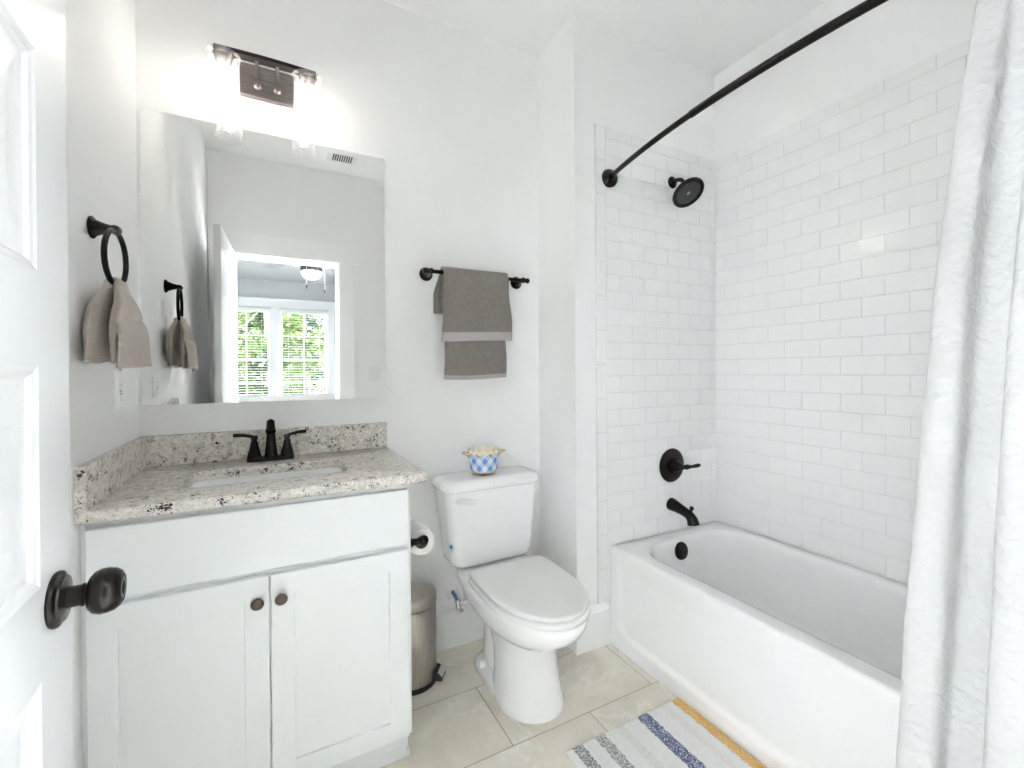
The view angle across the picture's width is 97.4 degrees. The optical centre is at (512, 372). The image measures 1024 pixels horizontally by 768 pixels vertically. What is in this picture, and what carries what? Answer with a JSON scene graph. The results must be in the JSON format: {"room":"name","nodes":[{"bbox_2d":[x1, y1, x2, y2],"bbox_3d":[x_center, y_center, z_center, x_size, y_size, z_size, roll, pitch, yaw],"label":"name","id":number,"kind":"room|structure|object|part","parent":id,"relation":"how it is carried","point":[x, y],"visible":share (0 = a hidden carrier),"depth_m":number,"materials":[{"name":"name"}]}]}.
{"room":"bathroom","nodes":[
{"label":"bathroom","id":0,"kind":"room"},
{"bbox_2d":[65,0,138,767],"bbox_3d":[-0.857,-0.156,0.659,0.100,2.760,2.030,0,0,-28],"label":"wall","id":1,"kind":"structure","parent":0,"point":[100,34],"depth_m":1.14,"materials":[{"name":"paint"}]},
{"bbox_2d":[87,216,128,284],"bbox_3d":[-1.009,-0.299,1.116,0.060,0.176,0.155,0,0,-28],"label":"towel ring","id":2,"kind":"object","parent":1,"relation":"attached to","point":[95,228],"visible":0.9,"depth_m":1.10,"materials":[{"name":"black metal"}]},
{"bbox_3d":[-0.996,-0.357,1.127,0.026,0.023,0.034,0,0,-28],"label":"post","id":3,"kind":"part","parent":2,"relation":"part of","materials":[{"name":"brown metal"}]},
{"bbox_2d":[82,277,151,370],"bbox_3d":[-0.974,-0.121,1.115,0.105,0.235,0.250,0,0,-28],"label":"hand towel","id":4,"kind":"object","parent":2,"relation":"hanging from","point":[114,330],"visible":0.98,"depth_m":1.07,"materials":[{"name":"beige fabric"}]},
{"bbox_2d":[113,371,122,413],"bbox_3d":[-1.125,0.056,1.286,0.009,0.120,0.070,0,0,-28],"label":"wall outlet","id":5,"kind":"object","parent":1,"relation":"attached to","point":[117,375],"visible":1,"depth_m":1.27,"materials":[{"name":"white plastic"}]},
{"bbox_2d":[118,380,122,404],"bbox_3d":[-1.123,0.056,1.288,0.003,0.068,0.034,0,0,-28],"label":"receptacle","id":6,"kind":"object","parent":5,"relation":"attached to","point":[120,382],"depth_m":1.29,"materials":[{"name":"white plastic"}]},
{"bbox_2d":[135,0,539,608],"bbox_3d":[-0.580,-0.162,1.898,1.549,2.760,0.100,0,0,-28],"label":"wall","id":7,"kind":"structure","parent":0,"point":[450,112],"depth_m":1.92,"materials":[{"name":"paint"}]},
{"bbox_2d":[140,107,385,404],"bbox_3d":[-0.881,-0.389,1.678,0.795,0.987,0.006,0,0,-28],"label":"wall mirror","id":8,"kind":"object","parent":7,"relation":"attached to","point":[263,255],"visible":1,"depth_m":1.64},
{"bbox_2d":[212,43,316,109],"bbox_3d":[-0.868,-0.999,1.591,0.361,0.232,0.173,0,0,-28],"label":"vanity light","id":9,"kind":"object","parent":7,"relation":"attached to","point":[256,82],"visible":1,"depth_m":1.61,"materials":[{"name":"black metal"}]},
{"bbox_2d":[212,47,233,89],"bbox_3d":[-0.965,-1.007,1.500,0.062,0.122,0.062,0,0,-28],"label":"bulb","id":10,"kind":"object","parent":9,"relation":"attached to","point":[223,56],"depth_m":1.49,"materials":[{"name":"white glass"}]},
{"bbox_3d":[-0.874,-1.072,1.603,0.075,0.012,0.106,0,0,-28],"label":"bar arm","id":11,"kind":"part","parent":9,"relation":"part of","materials":[{"name":"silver metal"}]},
{"bbox_3d":[-0.903,-1.058,1.657,0.174,0.114,0.022,0,0,-28],"label":"plate","id":12,"kind":"part","parent":9,"relation":"part of","materials":[{"name":"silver metal"}]},
{"bbox_2d":[298,71,316,109],"bbox_3d":[-0.739,-1.009,1.621,0.062,0.122,0.062,0,0,-28],"label":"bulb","id":13,"kind":"object","parent":9,"relation":"attached to","point":[307,79],"depth_m":1.61,"materials":[{"name":"white glass"}]},
{"bbox_2d":[146,422,386,466],"bbox_3d":[-0.867,0.258,1.676,0.782,0.102,0.021,0,0,-28],"label":"backsplash","id":14,"kind":"structure","parent":7,"relation":"attached to","point":[175,449],"depth_m":1.62,"materials":[{"name":"stone"}]},
{"bbox_2d":[445,567,463,612],"bbox_3d":[-0.246,0.916,1.954,0.068,0.234,0.112,0,0,-28],"label":"supply valve","id":15,"kind":"object","parent":7,"relation":"attached to","point":[452,590],"visible":0.73,"depth_m":1.99,"materials":[{"name":"white plastic"}]},
{"bbox_2d":[436,600,483,651],"bbox_3d":[-0.544,1.126,1.852,1.549,0.184,0.014,0,0,-28],"label":"baseboard","id":16,"kind":"structure","parent":7,"relation":"attached to","point":[454,628],"depth_m":2.00,"materials":[{"name":"paint"}]},
{"bbox_2d":[419,267,529,288],"bbox_3d":[-0.162,-0.428,2.016,0.510,0.059,0.082,0,0,-28],"label":"towel bar","id":17,"kind":"object","parent":7,"relation":"attached to","point":[425,273],"visible":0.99,"depth_m":1.94,"materials":[{"name":"black metal"}]},
{"bbox_2d":[437,274,506,379],"bbox_3d":[-0.175,-0.208,1.975,0.312,0.474,0.057,-1,0,-30],"label":"bath towel","id":18,"kind":"object","parent":17,"relation":"hanging from","point":[464,360],"visible":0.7,"depth_m":1.95,"materials":[{"name":"grey fabric"}]},
{"bbox_2d":[433,266,511,341],"bbox_3d":[-0.172,-0.292,1.975,0.346,0.322,0.079,0,0,-28],"label":"hand towel","id":19,"kind":"object","parent":17,"relation":"hanging from","point":[476,303],"visible":1,"depth_m":1.95,"materials":[{"name":"grey fabric"}]},
{"bbox_2d":[380,638,677,767],"bbox_3d":[0.303,1.239,1.217,2.450,0.050,1.930,0,0,-28],"label":"floor","id":20,"kind":"structure","parent":0,"point":[457,722],"depth_m":1.60,"materials":[{"name":"tile"}]},
{"bbox_2d":[80,467,411,767],"bbox_3d":[-0.759,0.780,1.423,0.771,0.882,0.566,0,0,-28],"label":"vanity cabinet","id":21,"kind":"object","parent":20,"relation":"on","point":[272,634],"visible":0.98,"depth_m":1.18,"materials":[{"name":"paint"}]},
{"bbox_3d":[-0.812,0.826,1.118,0.367,0.570,0.020,0,0,-28],"label":"door","id":22,"kind":"part","parent":21,"relation":"part of","materials":[{"name":"paint"}]},
{"bbox_3d":[-0.650,0.440,1.204,0.740,0.166,0.020,0,0,-28],"label":"drawer","id":23,"kind":"part","parent":21,"relation":"part of","materials":[{"name":"paint"}]},
{"bbox_2d":[73,422,426,525],"bbox_3d":[-0.750,0.273,1.434,0.806,0.130,0.558,0,0,-28],"label":"countertop","id":24,"kind":"structure","parent":21,"relation":"on","point":[144,476],"depth_m":1.37,"materials":[{"name":"stone"}]},
{"bbox_2d":[233,419,305,462],"bbox_3d":[-0.843,0.234,1.569,0.229,0.149,0.119,0,0,-28],"label":"faucet","id":25,"kind":"object","parent":24,"relation":"on","point":[254,455],"visible":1,"depth_m":1.58,"materials":[{"name":"black metal"}]},
{"bbox_3d":[-0.933,0.219,1.558,0.061,0.019,0.013,-1,0,-30],"label":"lever","id":26,"kind":"part","parent":25,"relation":"part of","materials":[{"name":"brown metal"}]},
{"bbox_3d":[-0.905,0.259,1.575,0.046,0.082,0.046,0,0,-28],"label":"handle","id":27,"kind":"part","parent":25,"relation":"part of","materials":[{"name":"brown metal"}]},
{"bbox_3d":[-0.859,0.302,1.600,0.151,0.014,0.051,0,0,-28],"label":"plate","id":28,"kind":"part","parent":25,"relation":"part of","materials":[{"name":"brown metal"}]},
{"bbox_3d":[-0.846,0.228,1.575,0.043,0.137,0.099,0,0,-28],"label":"spout","id":29,"kind":"part","parent":25,"relation":"part of","materials":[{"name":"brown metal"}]},
{"bbox_3d":[-0.814,0.258,1.624,0.046,0.082,0.046,0,0,-28],"label":"handle","id":30,"kind":"part","parent":25,"relation":"part of","materials":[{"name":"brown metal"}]},
{"bbox_3d":[-0.784,0.217,1.637,0.061,0.019,0.013,0,0,-26],"label":"lever","id":31,"kind":"part","parent":25,"relation":"part of","materials":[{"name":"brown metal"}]},
{"bbox_3d":[-0.663,0.599,1.170,0.031,0.031,0.028,0,0,-28],"label":"knob","id":32,"kind":"part","parent":21,"relation":"part of","materials":[{"name":"brown metal"}]},
{"bbox_3d":[-0.615,0.599,1.196,0.031,0.031,0.028,0,0,-28],"label":"knob","id":33,"kind":"part","parent":21,"relation":"part of","materials":[{"name":"brown metal"}]},
{"bbox_3d":[-0.483,0.823,1.292,0.368,0.570,0.020,0,0,-28],"label":"door","id":34,"kind":"part","parent":21,"relation":"part of","materials":[{"name":"paint"}]},
{"bbox_3d":[-0.714,1.168,1.347,0.771,0.105,0.208,0,0,-28],"label":"molding","id":35,"kind":"part","parent":21,"relation":"part of","materials":[{"name":"paint"}]},
{"bbox_2d":[411,535,428,547],"bbox_3d":[-0.335,0.540,1.502,0.068,0.045,0.181,0,0,-28],"label":"toilet paper holder","id":36,"kind":"object","parent":21,"relation":"attached to","point":[423,540],"visible":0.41,"depth_m":1.44,"materials":[{"name":"black metal"}]},
{"bbox_3d":[-0.312,0.540,1.438,0.048,0.045,0.045,0,0,-28],"label":"post","id":37,"kind":"part","parent":36,"relation":"part of","materials":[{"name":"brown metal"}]},
{"bbox_2d":[410,520,433,554],"bbox_3d":[-0.320,0.553,1.515,0.085,0.085,0.101,0,0,-28],"label":"toilet paper roll","id":38,"kind":"object","parent":36,"relation":"on","point":[417,528],"visible":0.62,"depth_m":1.48,"materials":[{"name":"paper"}]},
{"bbox_2d":[411,580,445,695],"bbox_3d":[-0.392,1.035,1.796,0.221,0.365,0.199,0,0,-28],"label":"bin","id":39,"kind":"object","parent":20,"relation":"on","point":[426,671],"visible":0.59,"depth_m":1.73,"materials":[{"name":"silver metal"}]},
{"bbox_3d":[-0.403,0.881,1.790,0.195,0.058,0.195,0,0,-28],"label":"lid","id":40,"kind":"part","parent":39,"relation":"part of","materials":[{"name":"metal"}]},
{"bbox_3d":[-0.280,1.176,1.776,0.018,0.019,0.052,0,0,7],"label":"pedal plate","id":41,"kind":"part","parent":39,"relation":"part of","materials":[{"name":"silver metal"}]},
{"bbox_2d":[432,465,590,723],"bbox_3d":[0.011,0.825,1.732,0.459,0.779,0.738,0,0,-28],"label":"toilet","id":42,"kind":"object","parent":20,"relation":"on","point":[530,608],"visible":1,"depth_m":1.68,"materials":[{"name":"white ceramic"}]},
{"bbox_3d":[-0.187,0.513,1.797,0.083,0.032,0.035,0,0,-28],"label":"flush lever","id":43,"kind":"part","parent":42,"relation":"part of","materials":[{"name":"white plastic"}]},
{"bbox_2d":[462,445,504,475],"bbox_3d":[-0.125,0.380,1.948,0.143,0.111,0.138,0,0,25],"label":"cachepot","id":44,"kind":"object","parent":42,"relation":"on","point":[483,460],"visible":1,"depth_m":1.90,"materials":[{"name":"blue ceramic"}]},
{"bbox_3d":[-0.113,0.458,1.962,0.459,0.044,0.216,0,0,-28],"label":"tank lid","id":45,"kind":"part","parent":42,"relation":"part of","materials":[{"name":"white ceramic"}]},
{"bbox_3d":[-0.112,0.634,1.962,0.428,0.322,0.191,0,0,-28],"label":"tank","id":46,"kind":"part","parent":42,"relation":"part of","materials":[{"name":"white ceramic"}]},
{"bbox_3d":[0.078,0.775,1.628,0.346,0.022,0.469,0,0,-28],"label":"lid","id":47,"kind":"part","parent":42,"relation":"part of","materials":[{"name":"plastic"}]},
{"bbox_3d":[0.080,0.798,1.625,0.356,0.017,0.476,0,0,-28],"label":"seat","id":48,"kind":"part","parent":42,"relation":"part of","materials":[{"name":"plastic"}]},
{"bbox_2d":[565,697,766,767],"bbox_3d":[0.582,1.204,1.196,0.510,0.016,0.814,0,0,-28],"label":"bath rug","id":49,"kind":"object","parent":20,"relation":"on","point":[672,734],"visible":1,"depth_m":1.44,"materials":[{"name":"white fabric"}]},
{"bbox_2d":[610,521,907,767],"bbox_3d":[1.102,0.991,1.534,0.720,0.434,1.488,0,0,-28],"label":"bathtub","id":50,"kind":"object","parent":20,"relation":"on","point":[793,654],"visible":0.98,"depth_m":1.62,"materials":[{"name":"white ceramic"}]},
{"bbox_3d":[0.789,0.833,2.108,0.082,0.081,0.026,0,0,-28],"label":"overflow plate","id":51,"kind":"part","parent":50,"relation":"part of","materials":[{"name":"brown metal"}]},
{"bbox_2d":[383,0,826,76],"bbox_3d":[0.260,-1.596,1.251,2.650,0.100,2.030,0,0,-28],"label":"ceiling","id":52,"kind":"structure","parent":0,"point":[708,36],"depth_m":1.98,"materials":[{"name":"paint"}]},
{"bbox_2d":[537,14,716,605],"bbox_3d":[0.618,-0.172,2.360,1.001,2.760,0.406,0,0,-28],"label":"wall","id":53,"kind":"structure","parent":0,"point":[589,73],"depth_m":2.04,"materials":[{"name":"paint"}]},
{"bbox_2d":[567,642,574,652],"bbox_3d":[0.202,1.120,2.082,0.014,0.184,0.306,0,0,-28],"label":"baseboard","id":54,"kind":"structure","parent":53,"relation":"attached to","point":[571,646],"depth_m":1.96,"materials":[{"name":"paint"}]},
{"bbox_2d":[575,600,610,654],"bbox_3d":[0.354,1.119,1.982,0.190,0.184,0.014,0,0,-28],"label":"baseboard","id":55,"kind":"structure","parent":53,"relation":"attached to","point":[597,633],"depth_m":1.98,"materials":[{"name":"paint"}]},
{"bbox_2d":[594,123,716,603],"bbox_3d":[0.717,-0.042,2.178,0.782,2.128,0.008,0,0,-28],"label":"tiled wall","id":56,"kind":"structure","parent":53,"relation":"attached to","point":[655,257],"depth_m":2.14,"materials":[{"name":"white tile"}]},
{"bbox_2d":[659,448,700,481],"bbox_3d":[0.814,0.452,2.184,0.212,0.165,0.071,0,0,-28],"label":"shower valve","id":57,"kind":"object","parent":56,"relation":"attached to","point":[671,465],"visible":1,"depth_m":2.18,"materials":[{"name":"black metal"}]},
{"bbox_3d":[0.861,0.455,2.183,0.130,0.027,0.027,0,0,-20],"label":"lever","id":58,"kind":"part","parent":57,"relation":"part of","materials":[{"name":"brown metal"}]},
{"bbox_2d":[666,498,699,525],"bbox_3d":[0.811,0.660,2.132,0.062,0.101,0.164,0,0,-28],"label":"tub spout","id":59,"kind":"object","parent":56,"relation":"attached to","point":[672,504],"visible":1,"depth_m":2.11,"materials":[{"name":"black metal"}]},
{"bbox_2d":[668,176,703,207],"bbox_3d":[0.826,-0.882,2.146,0.155,0.159,0.150,0,0,-28],"label":"showerhead","id":60,"kind":"object","parent":56,"relation":"attached to","point":[690,190],"visible":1,"depth_m":2.14,"materials":[{"name":"black metal"}]},
{"bbox_3d":[0.804,-0.916,2.170,0.021,0.054,0.078,-1,0,-35],"label":"arm","id":61,"kind":"part","parent":60,"relation":"part of","materials":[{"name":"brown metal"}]},
{"bbox_2d":[602,0,888,187],"bbox_3d":[0.750,-0.872,1.346,0.148,0.083,1.512,0,0,-28],"label":"shower rod","id":62,"kind":"object","parent":56,"relation":"attached to","point":[609,176],"visible":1,"depth_m":1.29,"materials":[{"name":"black metal"}]},
{"bbox_2d":[895,0,1023,767],"bbox_3d":[0.986,0.132,0.871,0.105,2.068,0.411,0,0,-28],"label":"shower curtain","id":63,"kind":"object","parent":62,"relation":"hanging from","point":[962,693],"visible":1,"depth_m":0.93,"materials":[{"name":"white fabric"}]},
{"bbox_2d":[714,0,975,583],"bbox_3d":[1.492,-0.175,1.674,0.100,2.760,1.624,0,0,-28],"label":"wall","id":64,"kind":"structure","parent":0,"point":[894,36],"depth_m":1.88,"materials":[{"name":"paint"}]},
{"bbox_2d":[715,38,970,582],"bbox_3d":[1.417,-0.170,1.700,0.008,1.880,1.507,0,0,-28],"label":"tiled wall","id":65,"kind":"structure","parent":64,"relation":"attached to","point":[828,224],"depth_m":1.85,"materials":[{"name":"white tile"}]},
{"bbox_3d":[0.718,-0.166,0.410,2.450,2.760,0.115,0,0,-28],"label":"wall","id":66,"kind":"structure","parent":0,"visible":0},
{"bbox_2d":[0,0,126,767],"bbox_3d":[-0.426,0.198,0.303,0.106,2.028,0.765,0,0,-28],"label":"door","id":67,"kind":"structure","parent":66,"relation":"in","point":[38,594],"depth_m":0.54,"materials":[{"name":"paint"}]},
{"bbox_3d":[-0.583,0.292,0.582,0.014,0.070,0.070,-1,0,-30],"label":"knob","id":68,"kind":"part","parent":67,"relation":"part of","materials":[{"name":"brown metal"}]}
]}

